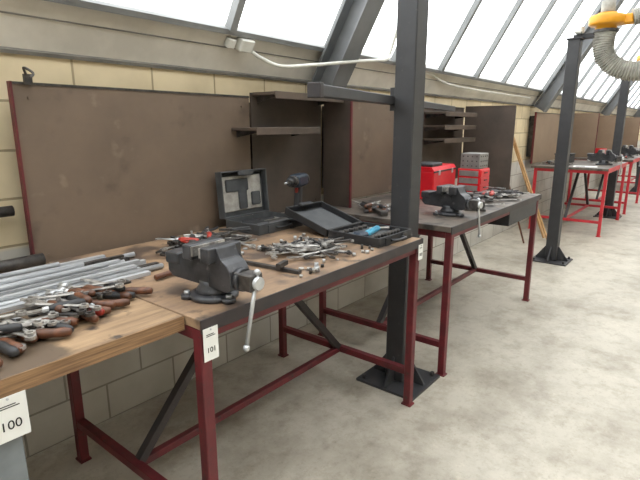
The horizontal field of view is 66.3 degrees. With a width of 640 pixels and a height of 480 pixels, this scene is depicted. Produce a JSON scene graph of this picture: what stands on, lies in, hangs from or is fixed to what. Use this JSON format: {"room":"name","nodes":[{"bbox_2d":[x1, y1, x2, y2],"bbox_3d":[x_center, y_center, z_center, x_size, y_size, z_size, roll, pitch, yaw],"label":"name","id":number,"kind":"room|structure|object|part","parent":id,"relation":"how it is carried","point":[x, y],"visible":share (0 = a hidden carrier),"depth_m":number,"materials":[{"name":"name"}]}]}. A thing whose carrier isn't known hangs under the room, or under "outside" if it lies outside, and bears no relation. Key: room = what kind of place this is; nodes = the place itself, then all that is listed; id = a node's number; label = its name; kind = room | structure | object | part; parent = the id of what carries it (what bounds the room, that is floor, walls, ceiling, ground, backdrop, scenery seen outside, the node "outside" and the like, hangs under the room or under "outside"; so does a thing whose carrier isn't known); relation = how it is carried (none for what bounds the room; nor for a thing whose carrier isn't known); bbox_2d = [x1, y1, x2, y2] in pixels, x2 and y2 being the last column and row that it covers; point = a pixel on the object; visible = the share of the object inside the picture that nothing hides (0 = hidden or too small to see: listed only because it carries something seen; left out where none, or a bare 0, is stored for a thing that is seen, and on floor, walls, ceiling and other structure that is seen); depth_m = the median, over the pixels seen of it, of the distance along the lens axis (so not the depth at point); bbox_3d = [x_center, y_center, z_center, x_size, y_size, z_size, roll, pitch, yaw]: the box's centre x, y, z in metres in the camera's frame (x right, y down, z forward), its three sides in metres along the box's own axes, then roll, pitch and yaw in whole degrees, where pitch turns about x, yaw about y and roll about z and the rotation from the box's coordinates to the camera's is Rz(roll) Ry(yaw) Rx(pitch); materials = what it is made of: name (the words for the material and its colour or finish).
{"room":"workshop","nodes":[
{"label":"workshop","id":0,"kind":"room"},
{"bbox_2d":[0,205,14,217],"bbox_3d":[-1.457,-0.065,1.820,0.090,0.062,0.560,10,17,38],"label":"pipe","id":1,"kind":"object","parent":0,"point":[5,211],"depth_m":1.99,"materials":[{"name":"black metal"}]},
{"bbox_2d":[0,253,45,273],"bbox_3d":[-1.276,0.118,1.839,0.052,0.051,0.452,10,17,38],"label":"pipe","id":2,"kind":"object","parent":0,"point":[24,262],"depth_m":1.93,"materials":[{"name":"black metal"}]},
{"bbox_2d":[0,52,639,458],"bbox_3d":[6.275,-2.053,11.468,0.200,1.800,34.000,10,17,38],"label":"wall","id":3,"kind":"structure","parent":0,"point":[111,387],"depth_m":2.65,"materials":[{"name":"beige brick"}]},
{"bbox_2d":[6,81,252,262],"bbox_3d":[-0.850,-0.365,2.495,0.123,0.760,1.268,10,17,38],"label":"panel","id":4,"kind":"object","parent":3,"relation":"attached to","point":[100,168],"visible":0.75,"depth_m":2.30,"materials":[{"name":"brown wood"}]},
{"bbox_2d":[22,66,34,84],"bbox_3d":[-1.132,-0.642,1.911,0.088,0.065,0.040,10,17,38],"label":"wall hook","id":5,"kind":"object","parent":4,"relation":"attached to","point":[27,78],"visible":1,"depth_m":1.93,"materials":[{"name":"metal"}]},
{"bbox_2d":[249,93,320,213],"bbox_3d":[-0.240,-0.565,3.235,0.113,0.745,0.660,10,17,38],"label":"panel","id":6,"kind":"object","parent":3,"relation":"attached to","point":[282,156],"visible":0.7,"depth_m":3.18,"materials":[{"name":"brown wood"}]},
{"bbox_2d":[231,127,319,136],"bbox_3d":[-0.251,-0.646,2.935,0.209,0.058,0.550,10,17,38],"label":"wall shelf","id":7,"kind":"object","parent":6,"relation":"attached to","point":[292,131],"visible":1,"depth_m":2.80,"materials":[{"name":"brown metal"}]},
{"bbox_2d":[252,91,343,105],"bbox_3d":[-0.119,-0.882,3.065,0.189,0.058,0.655,10,17,38],"label":"wall shelf","id":8,"kind":"object","parent":6,"relation":"attached to","point":[261,96],"visible":0.7,"depth_m":2.87,"materials":[{"name":"brown metal"}]},
{"bbox_2d":[224,27,396,68],"bbox_3d":[-0.107,-1.252,2.983,1.782,0.420,0.139,-11,17,-40],"label":"conduit","id":9,"kind":"object","parent":3,"relation":"attached to","point":[246,45],"visible":0.87,"depth_m":2.88,"materials":[{"name":"white plastic"}]},
{"bbox_2d":[0,11,633,116],"bbox_3d":[6.383,-2.966,11.167,0.085,0.146,34.000,10,17,38],"label":"trim","id":10,"kind":"structure","parent":3,"relation":"attached to","point":[2,49],"depth_m":2.54,"materials":[{"name":"grey metal"}]},
{"bbox_2d":[0,0,636,115],"bbox_3d":[6.381,-3.029,11.154,0.183,0.257,34.000,10,17,38],"label":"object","id":11,"kind":"structure","parent":3,"relation":"attached to","point":[16,31],"depth_m":2.48,"materials":[{"name":"paint"}]},
{"bbox_2d":[43,0,637,109],"bbox_3d":[6.460,-3.092,11.074,0.049,0.044,34.000,10,17,38],"label":"trim","id":12,"kind":"structure","parent":3,"relation":"attached to","point":[89,4],"depth_m":2.57,"materials":[{"name":"white metal"}]},
{"bbox_2d":[322,101,393,198],"bbox_3d":[0.446,-0.759,4.066,0.113,0.745,1.400,10,17,38],"label":"panel","id":13,"kind":"object","parent":3,"relation":"attached to","point":[372,142],"visible":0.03,"depth_m":3.94,"materials":[{"name":"brown wood"}]},
{"bbox_2d":[421,107,464,178],"bbox_3d":[1.198,-0.971,4.977,0.113,0.745,0.960,10,17,38],"label":"panel","id":14,"kind":"object","parent":3,"relation":"attached to","point":[450,153],"visible":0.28,"depth_m":4.93,"materials":[{"name":"brown wood"}]},
{"bbox_3d":[1.198,-0.971,4.977,0.113,0.745,0.960,10,17,38],"label":"panel","id":15,"kind":"part","parent":14,"relation":"part of","materials":[{"name":"wood"}]},
{"bbox_2d":[423,111,476,143],"bbox_3d":[1.276,-1.089,4.773,0.219,0.298,0.730,10,17,38],"label":"wall shelf","id":16,"kind":"object","parent":14,"relation":"attached to","point":[457,115],"visible":0.98,"depth_m":4.58,"materials":[{"name":"brown metal"}]},
{"bbox_2d":[426,73,530,98],"bbox_3d":[1.850,-1.743,5.576,0.022,0.111,3.600,10,17,38],"label":"cable conduit","id":17,"kind":"object","parent":3,"relation":"attached to","point":[432,75],"visible":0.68,"depth_m":5.33,"materials":[{"name":"white plastic"}]},
{"bbox_2d":[526,112,559,163],"bbox_3d":[3.831,-1.716,8.158,0.123,0.755,2.208,10,17,38],"label":"panel","id":18,"kind":"object","parent":3,"relation":"attached to","point":[543,127],"visible":0.61,"depth_m":7.66,"materials":[{"name":"brown wood"}]},
{"bbox_3d":[5.334,-2.151,9.983,0.113,0.775,2.400,10,17,38],"label":"panel","id":19,"kind":"object","parent":3,"relation":"attached to","visible":0},
{"bbox_2d":[596,115,615,149],"bbox_3d":[6.334,-2.334,10.762,0.438,0.778,0.020,10,17,38],"label":"panel","id":20,"kind":"object","parent":19,"relation":"attached to","point":[606,127],"depth_m":10.78,"materials":[{"name":"brown wood"}]},
{"bbox_3d":[7.278,-2.697,12.330,0.123,0.775,2.408,10,17,38],"label":"panel","id":21,"kind":"object","parent":3,"relation":"attached to","visible":0},
{"bbox_2d":[622,117,639,146],"bbox_3d":[8.277,-2.881,13.115,0.438,0.778,0.020,10,17,38],"label":"panel","id":22,"kind":"object","parent":21,"relation":"attached to","point":[632,124],"depth_m":13.08,"materials":[{"name":"brown wood"}]},
{"bbox_2d":[26,168,639,479],"bbox_3d":[10.289,-0.396,8.541,10.500,0.100,34.000,10,17,38],"label":"floor","id":23,"kind":"structure","parent":0,"point":[546,386],"depth_m":2.77,"materials":[{"name":"concrete"}]},
{"bbox_2d":[0,263,184,479],"bbox_3d":[-1.452,0.807,1.076,0.953,0.940,2.129,10,17,38],"label":"workbench","id":24,"kind":"object","parent":23,"relation":"on","point":[137,324],"visible":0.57,"depth_m":1.28,"materials":[{"name":"brown wood"}]},
{"bbox_2d":[0,390,30,444],"bbox_3d":[-0.716,0.412,1.132,0.004,0.110,0.078,10,17,38],"label":"number tag","id":25,"kind":"object","parent":24,"relation":"attached to","point":[14,414],"visible":1,"depth_m":1.14,"materials":[{"name":"white paper"}]},
{"bbox_2d":[0,280,130,315],"bbox_3d":[-0.947,0.230,1.461,0.030,0.006,0.852,9,16,34],"label":"bar","id":26,"kind":"object","parent":24,"relation":"on","point":[127,281],"visible":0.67,"depth_m":1.53,"materials":[{"name":"silver metal"}]},
{"bbox_2d":[0,278,152,366],"bbox_3d":[-0.810,0.212,1.413,0.330,0.059,0.626,4,14,17],"label":"pile","id":27,"kind":"object","parent":24,"relation":"on","point":[76,302],"visible":1,"depth_m":1.41,"materials":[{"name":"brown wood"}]},
{"bbox_2d":[0,252,163,313],"bbox_3d":[-1.377,0.247,1.285,0.361,0.054,2.076,10,17,38],"label":"metal bars","id":28,"kind":"object","parent":24,"relation":"on","point":[14,285],"visible":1,"depth_m":1.78,"materials":[{"name":"metal"}]},
{"bbox_2d":[47,225,422,479],"bbox_3d":[-0.312,0.500,2.395,1.032,0.941,1.404,10,17,38],"label":"workbench","id":29,"kind":"object","parent":23,"relation":"on","point":[281,289],"visible":0.7,"depth_m":2.04,"materials":[{"name":"brown wood"}]},
{"bbox_2d":[154,270,172,279],"bbox_3d":[-0.541,0.109,1.941,0.116,0.026,0.293,10,17,38],"label":"hammer","id":30,"kind":"object","parent":29,"relation":"on","point":[166,273],"visible":0.23,"depth_m":1.83,"materials":[{"name":"brown wood"}]},
{"bbox_2d":[155,226,256,255],"bbox_3d":[-0.511,0.003,2.288,0.409,0.071,0.528,10,17,38],"label":"pile","id":31,"kind":"object","parent":29,"relation":"on","point":[177,241],"visible":0.58,"depth_m":2.30,"materials":[{"name":"metal"}]},
{"bbox_2d":[203,325,218,362],"bbox_3d":[-0.328,0.313,1.479,0.004,0.105,0.055,10,17,38],"label":"number tag","id":32,"kind":"object","parent":29,"relation":"attached to","point":[210,335],"visible":1,"depth_m":1.48,"materials":[{"name":"white paper"}]},
{"bbox_2d":[165,237,264,351],"bbox_3d":[-0.340,0.160,1.655,0.404,0.314,0.214,10,17,38],"label":"bench vise","id":33,"kind":"object","parent":29,"relation":"on","point":[219,268],"visible":1,"depth_m":1.58,"materials":[{"name":"metal"}]},
{"bbox_2d":[241,244,264,254],"bbox_3d":[-0.297,0.053,2.186,0.106,0.023,0.188,10,17,38],"label":"socket","id":34,"kind":"object","parent":29,"relation":"on","point":[262,245],"depth_m":2.26,"materials":[{"name":"metal"}]},
{"bbox_2d":[215,168,302,235],"bbox_3d":[-0.324,-0.228,2.751,0.374,0.315,0.350,10,17,38],"label":"case","id":35,"kind":"object","parent":29,"relation":"on","point":[240,193],"visible":0.92,"depth_m":2.80,"materials":[{"name":"grey plastic"}]},
{"bbox_2d":[241,255,301,273],"bbox_3d":[-0.223,0.093,1.990,0.350,0.034,0.075,8,15,31],"label":"bar","id":36,"kind":"object","parent":29,"relation":"on","point":[279,266],"visible":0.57,"depth_m":1.95,"materials":[{"name":"metal"}]},
{"bbox_2d":[284,173,309,205],"bbox_3d":[-0.144,-0.235,2.842,0.079,0.287,0.299,4,14,18],"label":"cordless drill","id":37,"kind":"object","parent":29,"relation":"on","point":[298,180],"visible":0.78,"depth_m":2.84,"materials":[{"name":"black plastic"}]},
{"bbox_2d":[293,233,305,240],"bbox_3d":[-0.091,-0.003,2.427,0.103,0.023,0.153,10,17,38],"label":"socket","id":38,"kind":"object","parent":29,"relation":"on","point":[303,234],"depth_m":2.45,"materials":[{"name":"metal"}]},
{"bbox_2d":[257,236,353,258],"bbox_3d":[-0.050,0.031,2.229,0.414,0.041,0.440,10,17,38],"label":"pile","id":39,"kind":"object","parent":29,"relation":"on","point":[322,245],"visible":1,"depth_m":2.19,"materials":[{"name":"metal"}]},
{"bbox_2d":[299,259,324,277],"bbox_3d":[-0.027,0.119,1.902,0.095,0.023,0.248,10,17,38],"label":"socket","id":40,"kind":"object","parent":29,"relation":"on","point":[315,268],"depth_m":1.92,"materials":[{"name":"metal"}]},
{"bbox_2d":[284,201,411,247],"bbox_3d":[0.151,-0.100,2.586,0.666,0.141,0.322,10,17,38],"label":"case","id":41,"kind":"object","parent":29,"relation":"on","point":[323,218],"visible":1,"depth_m":2.59,"materials":[{"name":"black plastic"}]},
{"bbox_2d":[361,244,373,253],"bbox_3d":[0.200,0.051,2.195,0.116,0.023,0.126,10,17,38],"label":"socket","id":42,"kind":"object","parent":29,"relation":"on","point":[369,247],"depth_m":2.25,"materials":[{"name":"metal"}]},
{"bbox_2d":[418,244,422,259],"bbox_3d":[0.513,0.061,2.495,0.004,0.080,0.045,10,17,38],"label":"number tag","id":43,"kind":"object","parent":29,"relation":"attached to","point":[420,251],"visible":1,"depth_m":2.49,"materials":[{"name":"white paper"}]},
{"bbox_2d":[356,0,439,401],"bbox_3d":[0.477,-0.315,2.715,0.380,2.382,0.350,10,17,38],"label":"steel post","id":44,"kind":"object","parent":23,"relation":"on","point":[412,15],"visible":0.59,"depth_m":2.65,"materials":[{"name":"metal"}]},
{"bbox_2d":[307,82,454,111],"bbox_3d":[0.582,-0.851,3.037,0.073,0.120,2.852,6,14,24],"label":"boom","id":45,"kind":"object","parent":44,"relation":"attached to","point":[314,89],"visible":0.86,"depth_m":2.12,"materials":[{"name":"paint"}]},
{"bbox_2d":[318,190,541,376],"bbox_3d":[0.906,0.156,3.871,1.032,0.941,1.790,10,17,38],"label":"workbench","id":46,"kind":"object","parent":23,"relation":"on","point":[430,225],"visible":0.68,"depth_m":3.35,"materials":[{"name":"red metal"}]},
{"bbox_2d":[323,100,352,207],"bbox_3d":[0.122,-0.609,3.394,0.238,0.758,0.020,10,17,38],"label":"panel","id":47,"kind":"object","parent":46,"relation":"on","point":[338,117],"depth_m":3.39,"materials":[{"name":"brown wood"}]},
{"bbox_2d":[352,200,390,215],"bbox_3d":[0.386,-0.240,3.367,0.405,0.057,0.432,10,17,38],"label":"pile","id":48,"kind":"object","parent":46,"relation":"on","point":[380,209],"visible":0.99,"depth_m":3.23,"materials":[{"name":"grey metal"}]},
{"bbox_2d":[420,161,456,198],"bbox_3d":[0.919,-0.499,4.000,0.229,0.277,0.490,9,16,34],"label":"toolbox","id":49,"kind":"object","parent":46,"relation":"on","point":[433,174],"visible":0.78,"depth_m":3.81,"materials":[{"name":"red plastic"}]},
{"bbox_2d":[421,184,482,237],"bbox_3d":[0.860,-0.195,3.183,0.410,0.319,0.208,10,17,38],"label":"bench vise","id":50,"kind":"object","parent":46,"relation":"on","point":[452,198],"visible":1,"depth_m":3.11,"materials":[{"name":"metal"}]},
{"bbox_2d":[457,152,489,191],"bbox_3d":[1.355,-0.596,4.300,0.214,0.330,0.224,10,17,38],"label":"tool chest","id":51,"kind":"object","parent":46,"relation":"on","point":[473,172],"visible":0.98,"depth_m":4.22,"materials":[{"name":"red metal"}]},
{"bbox_2d":[465,196,485,211],"bbox_3d":[1.062,-0.251,3.346,0.140,0.090,0.110,4,14,18],"label":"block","id":52,"kind":"object","parent":46,"relation":"on","point":[483,208],"visible":0.44,"depth_m":3.30,"materials":[{"name":"metal"}]},
{"bbox_2d":[467,186,530,204],"bbox_3d":[1.343,-0.356,3.853,0.467,0.064,0.926,10,16,35],"label":"pile","id":53,"kind":"object","parent":46,"relation":"on","point":[493,193],"visible":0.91,"depth_m":3.80,"materials":[{"name":"metal"}]},
{"bbox_2d":[509,187,524,242],"bbox_3d":[2.448,-0.667,6.321,0.480,1.412,0.035,6,15,26],"label":"batten","id":54,"kind":"object","parent":23,"relation":"on","point":[510,187],"visible":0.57,"depth_m":6.35,"materials":[{"name":"brown wood"}]},
{"bbox_2d":[513,142,544,237],"bbox_3d":[2.864,-0.714,6.744,0.035,1.314,0.601,-11,17,-38],"label":"batten","id":55,"kind":"object","parent":23,"relation":"on","point":[528,190],"visible":0.57,"depth_m":6.74,"materials":[{"name":"brown wood"}]},
{"bbox_2d":[514,137,546,238],"bbox_3d":[2.801,-0.770,6.585,0.671,1.494,0.035,12,18,43],"label":"batten","id":56,"kind":"object","parent":23,"relation":"on","point":[515,143],"visible":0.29,"depth_m":6.58,"materials":[{"name":"brown wood"}]},
{"bbox_2d":[533,37,584,265],"bbox_3d":[2.648,-0.927,5.345,0.380,2.382,0.350,10,17,38],"label":"steel post","id":57,"kind":"object","parent":23,"relation":"on","point":[551,253],"visible":0.96,"depth_m":5.30,"materials":[{"name":"metal"}]},
{"bbox_2d":[528,160,627,236],"bbox_3d":[4.003,-0.711,7.599,1.002,0.941,1.705,10,17,38],"label":"workbench","id":58,"kind":"object","parent":23,"relation":"on","point":[600,169],"visible":0.8,"depth_m":7.13,"materials":[{"name":"red metal"}]},
{"bbox_2d":[543,160,572,163],"bbox_3d":[3.542,-1.161,7.314,0.422,0.050,0.430,10,17,38],"label":"pile","id":59,"kind":"object","parent":58,"relation":"on","point":[549,161],"visible":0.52,"depth_m":7.31,"materials":[{"name":"metal"}]},
{"bbox_2d":[555,153,575,162],"bbox_3d":[3.877,-1.304,7.760,0.240,0.140,0.340,10,17,38],"label":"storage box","id":60,"kind":"object","parent":58,"relation":"on","point":[572,155],"visible":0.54,"depth_m":7.68,"materials":[{"name":"plastic"}]},
{"bbox_2d":[587,150,623,175],"bbox_3d":[4.225,-1.151,7.270,0.470,0.370,0.247,10,17,38],"label":"bench vise","id":61,"kind":"object","parent":58,"relation":"on","point":[600,156],"visible":1,"depth_m":7.19,"materials":[{"name":"metal"}]},
{"bbox_2d":[565,155,639,214],"bbox_3d":[5.444,-1.117,9.345,1.002,0.941,1.705,10,17,38],"label":"workbench","id":62,"kind":"object","parent":23,"relation":"on","point":[635,159],"visible":0.51,"depth_m":8.88,"materials":[{"name":"red metal"}]},
{"bbox_2d":[570,113,599,156],"bbox_3d":[4.768,-1.892,8.864,0.438,0.778,0.020,10,17,38],"label":"panel","id":63,"kind":"object","parent":62,"relation":"on","point":[585,126],"depth_m":8.84,"materials":[{"name":"brown wood"}]},
{"bbox_2d":[595,148,606,153],"bbox_3d":[5.357,-1.701,9.476,0.260,0.135,0.400,10,17,38],"label":"storage bin","id":64,"kind":"object","parent":62,"relation":"on","point":[596,149],"visible":0.19,"depth_m":9.32,"materials":[{"name":"red plastic"}]},
{"bbox_2d":[621,145,639,166],"bbox_3d":[5.635,-1.547,8.978,0.470,0.371,0.247,10,17,38],"label":"bench vise","id":65,"kind":"object","parent":62,"relation":"on","point":[630,150],"visible":0.71,"depth_m":8.89,"materials":[{"name":"metal"}]},
{"bbox_2d":[593,79,630,218],"bbox_3d":[4.885,-1.557,8.055,0.380,2.382,0.350,10,17,38],"label":"steel post","id":66,"kind":"object","parent":23,"relation":"on","point":[625,85],"visible":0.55,"depth_m":8.00,"materials":[{"name":"metal"}]},
{"bbox_2d":[607,148,639,183],"bbox_3d":[7.825,-1.789,12.229,1.002,0.941,1.805,10,17,38],"label":"workbench","id":67,"kind":"object","parent":23,"relation":"on","point":[636,148],"visible":0.14,"depth_m":12.46,"materials":[{"name":"red metal"}]},
{"bbox_2d":[629,154,639,194],"bbox_3d":[7.172,-2.202,10.825,0.380,2.382,0.350,10,17,38],"label":"steel post","id":68,"kind":"object","parent":23,"relation":"on","point":[634,189],"visible":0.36,"depth_m":10.99,"materials":[{"name":"metal"}]},
{"bbox_2d":[463,105,516,189],"bbox_3d":[1.764,-0.949,5.174,0.528,0.903,0.020,10,17,38],"label":"panel","id":69,"kind":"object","parent":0,"point":[495,125],"depth_m":5.11,"materials":[{"name":"brown wood"}]},
{"bbox_3d":[11.147,-5.044,6.850,8.820,0.120,34.150,10,17,38],"label":"ceiling","id":70,"kind":"structure","parent":0,"visible":0},
{"bbox_2d":[67,0,639,108],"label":"window frame","id":71,"kind":"structure","parent":70,"relation":"attached to","point":[237,6],"depth_m":5.62,"materials":[{"name":"metal"}]},
{"bbox_2d":[311,0,384,87],"bbox_3d":[0.696,-2.332,2.545,1.824,2.991,0.170,10,17,38],"label":"roof beam","id":72,"kind":"structure","parent":71,"relation":"attached to","point":[354,23],"depth_m":3.19,"materials":[{"name":"grey metal"}]},
{"bbox_2d":[534,0,623,111],"bbox_3d":[3.942,-3.247,6.477,1.824,2.991,0.170,10,17,38],"label":"roof beam","id":73,"kind":"structure","parent":71,"relation":"attached to","point":[555,86],"depth_m":7.09,"materials":[{"name":"grey metal"}]},
{"bbox_2d":[601,80,635,115],"bbox_3d":[7.162,-4.154,10.379,1.824,2.991,0.170,10,17,38],"label":"roof beam","id":74,"kind":"structure","parent":71,"relation":"attached to","point":[611,105],"depth_m":11.06,"materials":[{"name":"grey metal"}]},
{"bbox_2d":[633,108,639,116],"bbox_3d":[10.421,-5.073,14.326,1.824,2.991,0.170,10,17,38],"label":"roof beam","id":75,"kind":"structure","parent":71,"relation":"attached to","point":[637,114],"depth_m":15.10,"materials":[{"name":"grey metal"}]},
{"bbox_2d":[573,0,639,80],"bbox_3d":[3.135,-2.913,4.648,1.131,3.014,0.328,8,16,32],"label":"hose","id":76,"kind":"object","parent":70,"relation":"hanging from","point":[605,23],"visible":1,"depth_m":4.91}
]}

